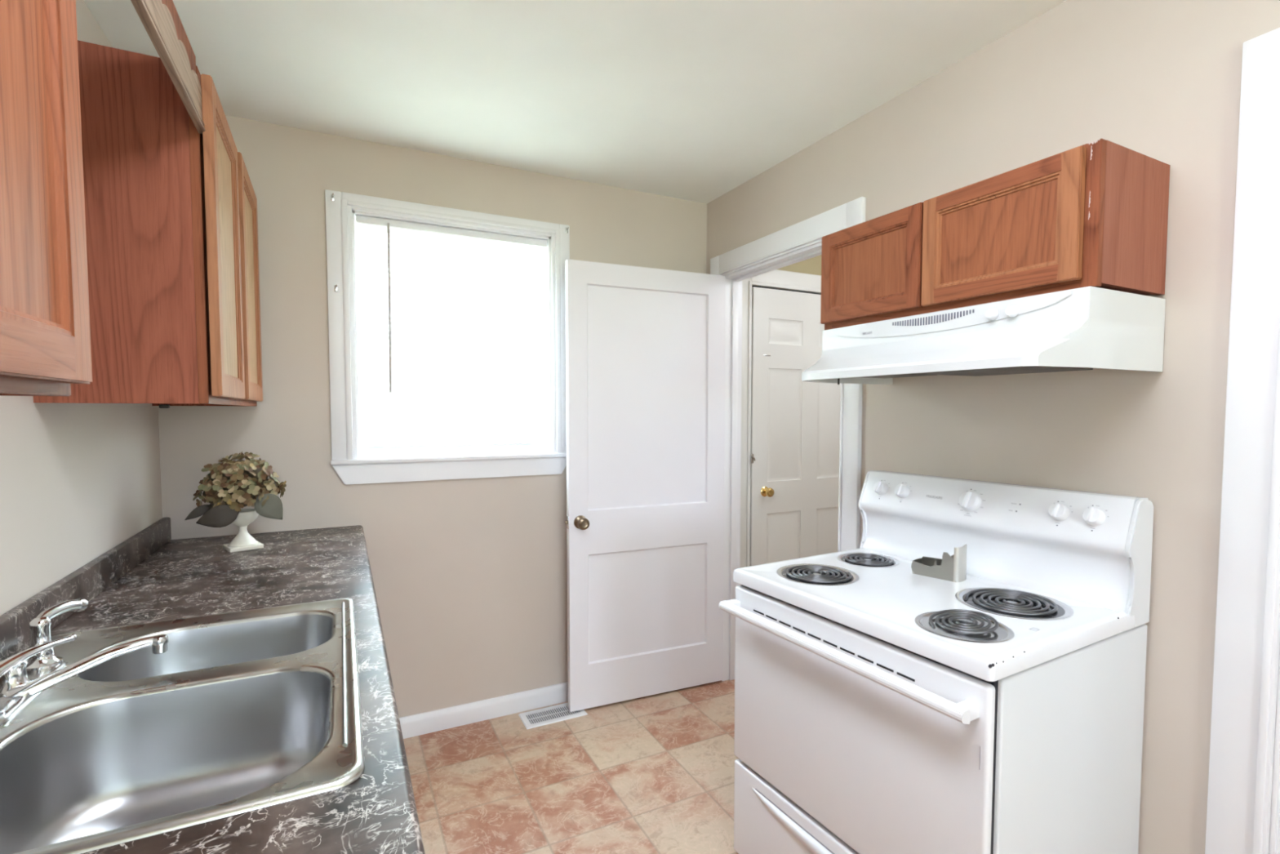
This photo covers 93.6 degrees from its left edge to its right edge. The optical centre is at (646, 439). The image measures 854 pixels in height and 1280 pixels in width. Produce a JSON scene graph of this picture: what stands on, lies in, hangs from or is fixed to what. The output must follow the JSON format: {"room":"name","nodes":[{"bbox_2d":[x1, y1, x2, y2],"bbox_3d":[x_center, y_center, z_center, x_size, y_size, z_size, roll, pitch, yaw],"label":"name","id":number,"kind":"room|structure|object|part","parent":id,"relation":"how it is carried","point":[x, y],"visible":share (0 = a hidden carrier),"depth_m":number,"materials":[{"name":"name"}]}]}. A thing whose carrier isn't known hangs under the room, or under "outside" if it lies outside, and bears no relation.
{"room":"kitchen","nodes":[
{"label":"kitchen","id":0,"kind":"room"},
{"bbox_2d":[0,0,162,615],"bbox_3d":[0.087,0.229,-1.537,0.100,2.435,8.164,-1,3,-27],"label":"wall","id":1,"kind":"structure","parent":0,"point":[78,481],"depth_m":1.41,"materials":[{"name":"beige paint"}]},
{"bbox_2d":[0,0,92,395],"bbox_3d":[-0.564,-0.406,0.185,0.322,0.760,0.935,-1,3,-27],"label":"upper cabinet","id":2,"kind":"object","parent":1,"relation":"attached to","point":[45,332],"visible":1,"depth_m":0.59,"materials":[{"name":"red wood"}]},
{"bbox_3d":[-0.539,-0.415,0.461,0.006,0.631,0.353,-1,3,-27],"label":"panel","id":3,"kind":"part","parent":2,"relation":"part of","materials":[{"name":"brown wood"}]},
{"bbox_3d":[-0.449,-0.409,0.243,0.019,0.760,0.935,-1,3,-27],"label":"frame","id":4,"kind":"part","parent":2,"relation":"part of","materials":[{"name":"red wood"}]},
{"bbox_2d":[0,516,171,661],"bbox_3d":[-1.107,0.372,0.962,0.023,0.082,2.643,-1,3,-27],"label":"backsplash","id":5,"kind":"structure","parent":1,"relation":"attached to","point":[86,582],"depth_m":1.42,"materials":[{"name":"stone"}]},
{"bbox_2d":[33,40,262,408],"bbox_3d":[-1.332,-0.475,1.704,0.328,0.770,0.918,-1,3,-27],"label":"upper cabinet","id":6,"kind":"object","parent":1,"relation":"attached to","point":[171,207],"visible":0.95,"depth_m":1.34,"materials":[{"name":"red wood"}]},
{"bbox_2d":[130,0,204,133],"bbox_3d":[-0.834,-0.760,1.002,0.032,0.168,0.791,-1,3,-27],"label":"valance board","id":7,"kind":"object","parent":6,"relation":"attached to","point":[160,19],"visible":1,"depth_m":1.14,"materials":[{"name":"brown wood"}]},
{"bbox_3d":[-1.224,-0.483,1.769,0.019,0.760,0.900,-1,3,-27],"label":"frame","id":8,"kind":"part","parent":6,"relation":"part of","materials":[{"name":"red wood"}]},
{"bbox_3d":[-1.088,-0.469,1.557,0.020,0.720,0.436,-1,3,-28],"label":"door","id":9,"kind":"part","parent":6,"relation":"part of","materials":[{"name":"beige wood"}]},
{"bbox_3d":[-1.091,-0.469,1.556,0.006,0.628,0.344,-1,3,-28],"label":"panel","id":10,"kind":"part","parent":6,"relation":"part of","materials":[{"name":"brown wood"}]},
{"bbox_3d":[-1.293,-0.489,1.960,0.020,0.720,0.436,-1,3,-28],"label":"door","id":11,"kind":"part","parent":6,"relation":"part of","materials":[{"name":"beige wood"}]},
{"bbox_3d":[-1.296,-0.489,1.958,0.006,0.628,0.344,-1,3,-28],"label":"panel","id":12,"kind":"part","parent":6,"relation":"part of","materials":[{"name":"brown wood"}]},
{"bbox_2d":[158,115,706,717],"bbox_3d":[-0.730,0.024,2.689,2.474,2.435,0.120,-1,3,-27],"label":"wall","id":13,"kind":"structure","parent":0,"point":[469,575],"depth_m":2.52,"materials":[{"name":"beige paint"}]},
{"bbox_2d":[324,189,569,484],"bbox_3d":[-0.818,-0.404,2.606,0.995,1.138,0.150,-1,3,-27],"label":"window","id":14,"kind":"structure","parent":13,"relation":"in","point":[341,234],"depth_m":2.48,"materials":[{"name":"white paint"}]},
{"bbox_2d":[330,192,334,200],"bbox_3d":[-1.202,-0.931,2.304,0.012,0.025,0.020,-1,3,-27],"label":"curtain hook","id":15,"kind":"object","parent":14,"relation":"attached to","point":[332,196],"visible":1,"depth_m":2.31,"materials":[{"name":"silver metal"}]},
{"bbox_2d":[334,284,337,291],"bbox_3d":[-1.198,-0.587,2.322,0.012,0.025,0.020,-1,3,-27],"label":"curtain hook","id":16,"kind":"object","parent":14,"relation":"attached to","point":[335,286],"visible":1,"depth_m":2.33,"materials":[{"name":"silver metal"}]},
{"bbox_3d":[-0.814,0.076,2.620,0.995,0.018,0.130,-1,3,-27],"label":"sill","id":17,"kind":"part","parent":14,"relation":"part of","materials":[{"name":"white paint"}]},
{"bbox_3d":[-0.840,-0.661,2.644,0.791,0.488,0.024,-1,3,-27],"label":"sash","id":18,"kind":"part","parent":14,"relation":"part of","materials":[{"name":"white paint"}]},
{"bbox_2d":[355,214,546,450],"bbox_3d":[-0.804,-0.433,2.584,0.783,0.934,0.059,-1,3,-27],"label":"window blind","id":19,"kind":"object","parent":14,"relation":"attached to","point":[453,371],"visible":1,"depth_m":2.58,"materials":[{"name":"white plastic"}]},
{"bbox_3d":[-0.810,0.025,2.618,0.775,0.016,0.022,-1,3,-27],"label":"rail","id":20,"kind":"part","parent":19,"relation":"part of","materials":[{"name":"white plastic"}]},
{"bbox_3d":[-0.829,-0.190,2.644,0.791,0.512,0.024,-1,3,-27],"label":"sash","id":21,"kind":"part","parent":14,"relation":"part of","materials":[{"name":"white paint"}]},
{"bbox_2d":[399,681,568,738],"bbox_3d":[-0.423,1.194,2.825,1.650,0.086,0.016,-1,3,-27],"label":"baseboard","id":22,"kind":"structure","parent":13,"relation":"attached to","point":[425,722],"depth_m":2.66,"materials":[{"name":"white paint"}]},
{"bbox_2d":[403,679,738,853],"bbox_3d":[1.973,1.447,-0.474,4.372,0.100,8.484,-1,3,-27],"label":"floor","id":23,"kind":"structure","parent":0,"point":[652,774],"depth_m":2.23,"materials":[{"name":"tile"}]},
{"bbox_2d":[518,702,587,728],"bbox_3d":[-0.422,1.239,2.720,0.282,0.006,0.144,-1,3,-27],"label":"floor vent","id":24,"kind":"object","parent":23,"relation":"in","point":[544,716],"visible":0.86,"depth_m":2.71,"materials":[{"name":"white metal"}]},
{"bbox_2d":[719,470,1154,853],"bbox_3d":[0.699,0.710,1.593,0.696,1.172,0.767,-2,3,-30],"label":"electric range","id":25,"kind":"object","parent":23,"relation":"on","point":[882,707],"depth_m":1.40,"materials":[{"name":"white metal"}]},
{"bbox_3d":[0.441,1.023,1.460,0.016,0.042,0.592,-2,3,-30],"label":"drawer pull","id":26,"kind":"part","parent":25,"relation":"part of","materials":[{"name":"white plastic"}]},
{"bbox_3d":[0.457,1.103,1.473,0.022,0.278,0.754,-2,3,-30],"label":"storage drawer","id":27,"kind":"part","parent":25,"relation":"part of","materials":[{"name":"white metal"}]},
{"bbox_3d":[0.418,0.496,1.432,0.058,0.028,0.736,-2,3,-30],"label":"door handle","id":28,"kind":"part","parent":25,"relation":"part of","materials":[{"name":"white plastic"}]},
{"bbox_3d":[0.456,0.697,1.453,0.024,0.512,0.754,-2,3,-30],"label":"oven door","id":29,"kind":"part","parent":25,"relation":"part of","materials":[{"name":"white metal"}]},
{"bbox_3d":[0.471,0.836,1.468,0.015,0.812,0.742,-2,3,-30],"label":"gap shadow panel","id":30,"kind":"part","parent":25,"relation":"part of","materials":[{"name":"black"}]},
{"bbox_3d":[0.758,0.157,1.954,0.040,0.046,0.043,-2,3,-30],"label":"burner knob","id":31,"kind":"part","parent":25,"relation":"part of","materials":[{"name":"white plastic"}]},
{"bbox_3d":[0.798,0.160,1.884,0.040,0.046,0.043,-2,3,-30],"label":"burner knob","id":32,"kind":"part","parent":25,"relation":"part of","materials":[{"name":"white plastic"}]},
{"bbox_2d":[733,547,1135,681],"bbox_3d":[0.691,0.404,1.574,0.577,0.039,0.766,-2,3,-30],"label":"cooktop","id":33,"kind":"object","parent":25,"relation":"in","point":[873,594],"depth_m":1.40,"materials":[{"name":"white metal"}]},
{"bbox_2d":[911,558,956,582],"bbox_3d":[0.819,0.364,1.692,0.062,0.034,0.126,-2,4,-42],"label":"tray","id":34,"kind":"object","parent":25,"relation":"on","point":[931,567],"depth_m":1.67,"materials":[{"name":"silver metal"}]},
{"bbox_3d":[0.822,0.332,1.687,0.062,0.099,0.134,-2,4,-42],"label":"metal bracket","id":35,"kind":"part","parent":25,"relation":"part of","materials":[{"name":"silver metal"}]},
{"bbox_3d":[0.861,0.334,1.643,0.062,0.099,0.016,-2,4,-42],"label":"plate","id":36,"kind":"part","parent":25,"relation":"part of","materials":[{"name":"silver metal"}]},
{"bbox_3d":[0.908,0.172,1.693,0.045,0.057,0.056,-2,3,-30],"label":"oven knob","id":37,"kind":"part","parent":25,"relation":"part of","materials":[{"name":"white plastic"}]},
{"bbox_3d":[1.023,0.179,1.495,0.040,0.046,0.043,-2,3,-30],"label":"burner knob","id":38,"kind":"part","parent":25,"relation":"part of","materials":[{"name":"white plastic"}]},
{"bbox_3d":[1.061,0.182,1.429,0.040,0.046,0.043,-2,3,-30],"label":"burner knob","id":39,"kind":"part","parent":25,"relation":"part of","materials":[{"name":"white plastic"}]},
{"bbox_2d":[83,0,1066,204],"bbox_3d":[1.974,-1.085,-0.597,4.372,0.100,8.484,-1,3,-27],"label":"ceiling","id":40,"kind":"structure","parent":0,"point":[694,100],"depth_m":1.87,"materials":[{"name":"white paint"}]},
{"bbox_2d":[777,254,821,275],"bbox_3d":[1.152,-0.024,3.700,1.798,2.435,0.100,-1,3,-27],"label":"wall","id":41,"kind":"structure","parent":0,"point":[812,265],"depth_m":3.49,"materials":[{"name":"beige paint"}]},
{"bbox_2d":[739,269,821,585],"bbox_3d":[0.921,0.123,3.514,0.945,2.160,0.032,-1,3,-27],"label":"trim","id":42,"kind":"structure","parent":41,"relation":"attached to","point":[780,279],"depth_m":3.31,"materials":[{"name":"white paint"}]},
{"bbox_2d":[751,285,821,294],"bbox_3d":[0.909,0.169,3.524,0.800,2.066,0.008,-1,3,-27],"label":"trim","id":43,"kind":"structure","parent":41,"relation":"attached to","point":[752,286],"depth_m":3.41,"materials":[{"name":"black"}]},
{"bbox_2d":[749,286,840,566],"bbox_3d":[0.920,0.174,3.499,0.782,2.034,0.130,-1,3,-27],"label":"door","id":44,"kind":"structure","parent":41,"relation":"in","point":[795,423],"depth_m":3.43,"materials":[{"name":"white paint"}]},
{"bbox_3d":[0.659,0.288,3.372,0.057,0.057,0.130,-1,3,-27],"label":"knob","id":45,"kind":"part","parent":44,"relation":"part of","materials":[{"name":"gold metal"}]},
{"bbox_2d":[706,0,1279,853],"bbox_3d":[2.204,0.178,-0.464,0.100,2.435,8.164,-1,3,-27],"label":"wall","id":46,"kind":"structure","parent":0,"point":[1160,80],"depth_m":1.47,"materials":[{"name":"beige paint"}]},
{"bbox_2d":[564,258,725,711],"bbox_3d":[0.017,0.213,2.839,0.822,2.019,0.141,-1,3,-24],"label":"door","id":47,"kind":"structure","parent":46,"relation":"in","point":[645,347],"depth_m":2.82,"materials":[{"name":"white paint"}]},
{"bbox_3d":[-0.352,0.368,2.691,0.003,0.058,0.024,-1,3,-24],"label":"latch plate","id":48,"kind":"part","parent":47,"relation":"part of","materials":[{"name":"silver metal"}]},
{"bbox_3d":[-0.300,0.367,2.705,0.060,0.060,0.141,-1,3,-24],"label":"knob","id":49,"kind":"part","parent":47,"relation":"part of","materials":[{"name":"gold metal"}]},
{"bbox_2d":[710,196,866,680],"bbox_3d":[0.600,0.173,2.674,0.128,2.140,0.995,-1,3,-27],"label":"trim","id":50,"kind":"structure","parent":46,"relation":"attached to","point":[802,241],"depth_m":2.72,"materials":[{"name":"white paint"}]},
{"bbox_2d":[820,138,1169,329],"bbox_3d":[0.879,-0.490,1.652,0.324,0.300,0.779,-1,3,-28],"label":"upper cabinet","id":51,"kind":"object","parent":46,"relation":"attached to","point":[1095,213],"visible":0.98,"depth_m":1.38,"materials":[{"name":"red wood"}]},
{"bbox_3d":[0.652,-0.500,1.762,0.006,0.202,0.292,-1,3,-28],"label":"panel","id":52,"kind":"part","parent":51,"relation":"part of","materials":[{"name":"brown wood"}]},
{"bbox_3d":[0.650,-0.500,1.761,0.020,0.274,0.364,-1,3,-28],"label":"door","id":53,"kind":"part","parent":51,"relation":"part of","materials":[{"name":"red wood"}]},
{"bbox_2d":[801,286,1165,384],"bbox_3d":[0.812,-0.249,1.629,0.468,0.175,0.776,-1,3,-27],"label":"range hood","id":54,"kind":"object","parent":51,"relation":"attached to","point":[1087,327],"visible":1,"depth_m":1.37,"materials":[{"name":"white metal"}]},
{"bbox_2d":[862,373,937,377],"bbox_3d":[0.714,-0.210,1.812,0.240,0.032,0.200,-1,3,-27],"label":"lamp","id":55,"kind":"object","parent":54,"relation":"attached to","point":[901,375],"depth_m":1.82,"materials":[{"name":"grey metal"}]},
{"bbox_3d":[0.813,-0.298,1.421,0.020,0.027,0.027,-1,3,-27],"label":"control knob","id":56,"kind":"part","parent":54,"relation":"part of","materials":[{"name":"white plastic"}]},
{"bbox_3d":[0.835,-0.296,1.378,0.020,0.027,0.027,-1,3,-27],"label":"control knob","id":57,"kind":"part","parent":54,"relation":"part of","materials":[{"name":"white plastic"}]},
{"bbox_3d":[0.828,-0.484,1.429,0.006,0.202,0.306,-1,3,-28],"label":"panel","id":58,"kind":"part","parent":51,"relation":"part of","materials":[{"name":"brown wood"}]},
{"bbox_3d":[0.826,-0.484,1.428,0.020,0.274,0.378,-1,3,-28],"label":"door","id":59,"kind":"part","parent":51,"relation":"part of","materials":[{"name":"brown wood"}]},
{"bbox_2d":[1204,27,1279,853],"bbox_3d":[1.522,0.264,0.853,0.132,2.135,1.054,-1,3,-27],"label":"trim","id":60,"kind":"structure","parent":46,"relation":"attached to","point":[1243,810],"depth_m":1.24,"materials":[{"name":"white paint"}]},
{"bbox_3d":[-0.427,0.923,0.277,0.590,0.872,0.720,-1,3,-27],"label":"base cabinet","id":61,"kind":"object","parent":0,"visible":0},
{"bbox_2d":[0,516,425,853],"bbox_3d":[-0.831,0.385,1.103,0.642,0.120,2.643,-1,3,-27],"label":"countertop","id":62,"kind":"structure","parent":61,"relation":"on","point":[148,576],"depth_m":1.31,"materials":[{"name":"stone"}]},
{"bbox_2d":[0,598,168,726],"bbox_3d":[-1.007,0.357,0.990,0.264,0.109,0.256,1,3,21],"label":"faucet","id":63,"kind":"object","parent":62,"relation":"on","point":[21,680],"visible":1,"depth_m":0.99,"materials":[{"name":"silver metal"}]},
{"bbox_3d":[-0.962,0.378,0.865,0.054,0.052,0.054,-1,3,-27],"label":"handle","id":64,"kind":"part","parent":63,"relation":"part of","materials":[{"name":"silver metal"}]},
{"bbox_3d":[-1.009,0.403,0.961,0.061,0.012,0.260,-1,3,-27],"label":"plate","id":65,"kind":"part","parent":63,"relation":"part of","materials":[{"name":"silver metal"}]},
{"bbox_3d":[-0.972,0.351,0.941,0.032,0.039,0.189,0,3,-7],"label":"lever","id":66,"kind":"part","parent":63,"relation":"part of","materials":[{"name":"silver metal"}]},
{"bbox_3d":[-1.056,0.352,1.050,0.054,0.086,0.054,-1,3,-27],"label":"handle","id":67,"kind":"part","parent":63,"relation":"part of","materials":[{"name":"silver metal"}]},
{"bbox_3d":[-1.069,0.313,1.094,0.025,0.030,0.113,0,3,-9],"label":"lever","id":68,"kind":"part","parent":63,"relation":"part of","materials":[{"name":"silver metal"}]},
{"bbox_3d":[-0.924,0.379,0.995,0.187,0.066,0.025,-2,4,-39],"label":"spout","id":69,"kind":"part","parent":63,"relation":"part of","materials":[{"name":"silver metal"}]},
{"bbox_2d":[0,598,364,853],"bbox_3d":[-0.777,0.503,0.985,0.553,0.198,0.809,-1,3,-27],"label":"sink","id":70,"kind":"object","parent":62,"relation":"in","point":[242,711],"visible":0.89,"depth_m":0.99,"materials":[{"name":"silver metal"}]},
{"bbox_3d":[-0.667,0.516,0.843,0.398,0.185,0.392,-1,3,-27],"label":"bowl","id":71,"kind":"part","parent":70,"relation":"part of","materials":[{"name":"silver metal"}]},
{"bbox_3d":[-0.845,0.486,1.193,0.398,0.160,0.264,-1,3,-27],"label":"bowl","id":72,"kind":"part","parent":70,"relation":"part of","materials":[{"name":"silver metal"}]},
{"bbox_2d":[184,450,286,552],"bbox_3d":[-1.351,0.199,1.990,0.281,0.328,0.257,-1,3,-27],"label":"flower arrangement","id":73,"kind":"object","parent":62,"relation":"on","point":[230,486],"visible":1,"depth_m":1.94,"materials":[{"name":"plant"}]}
]}

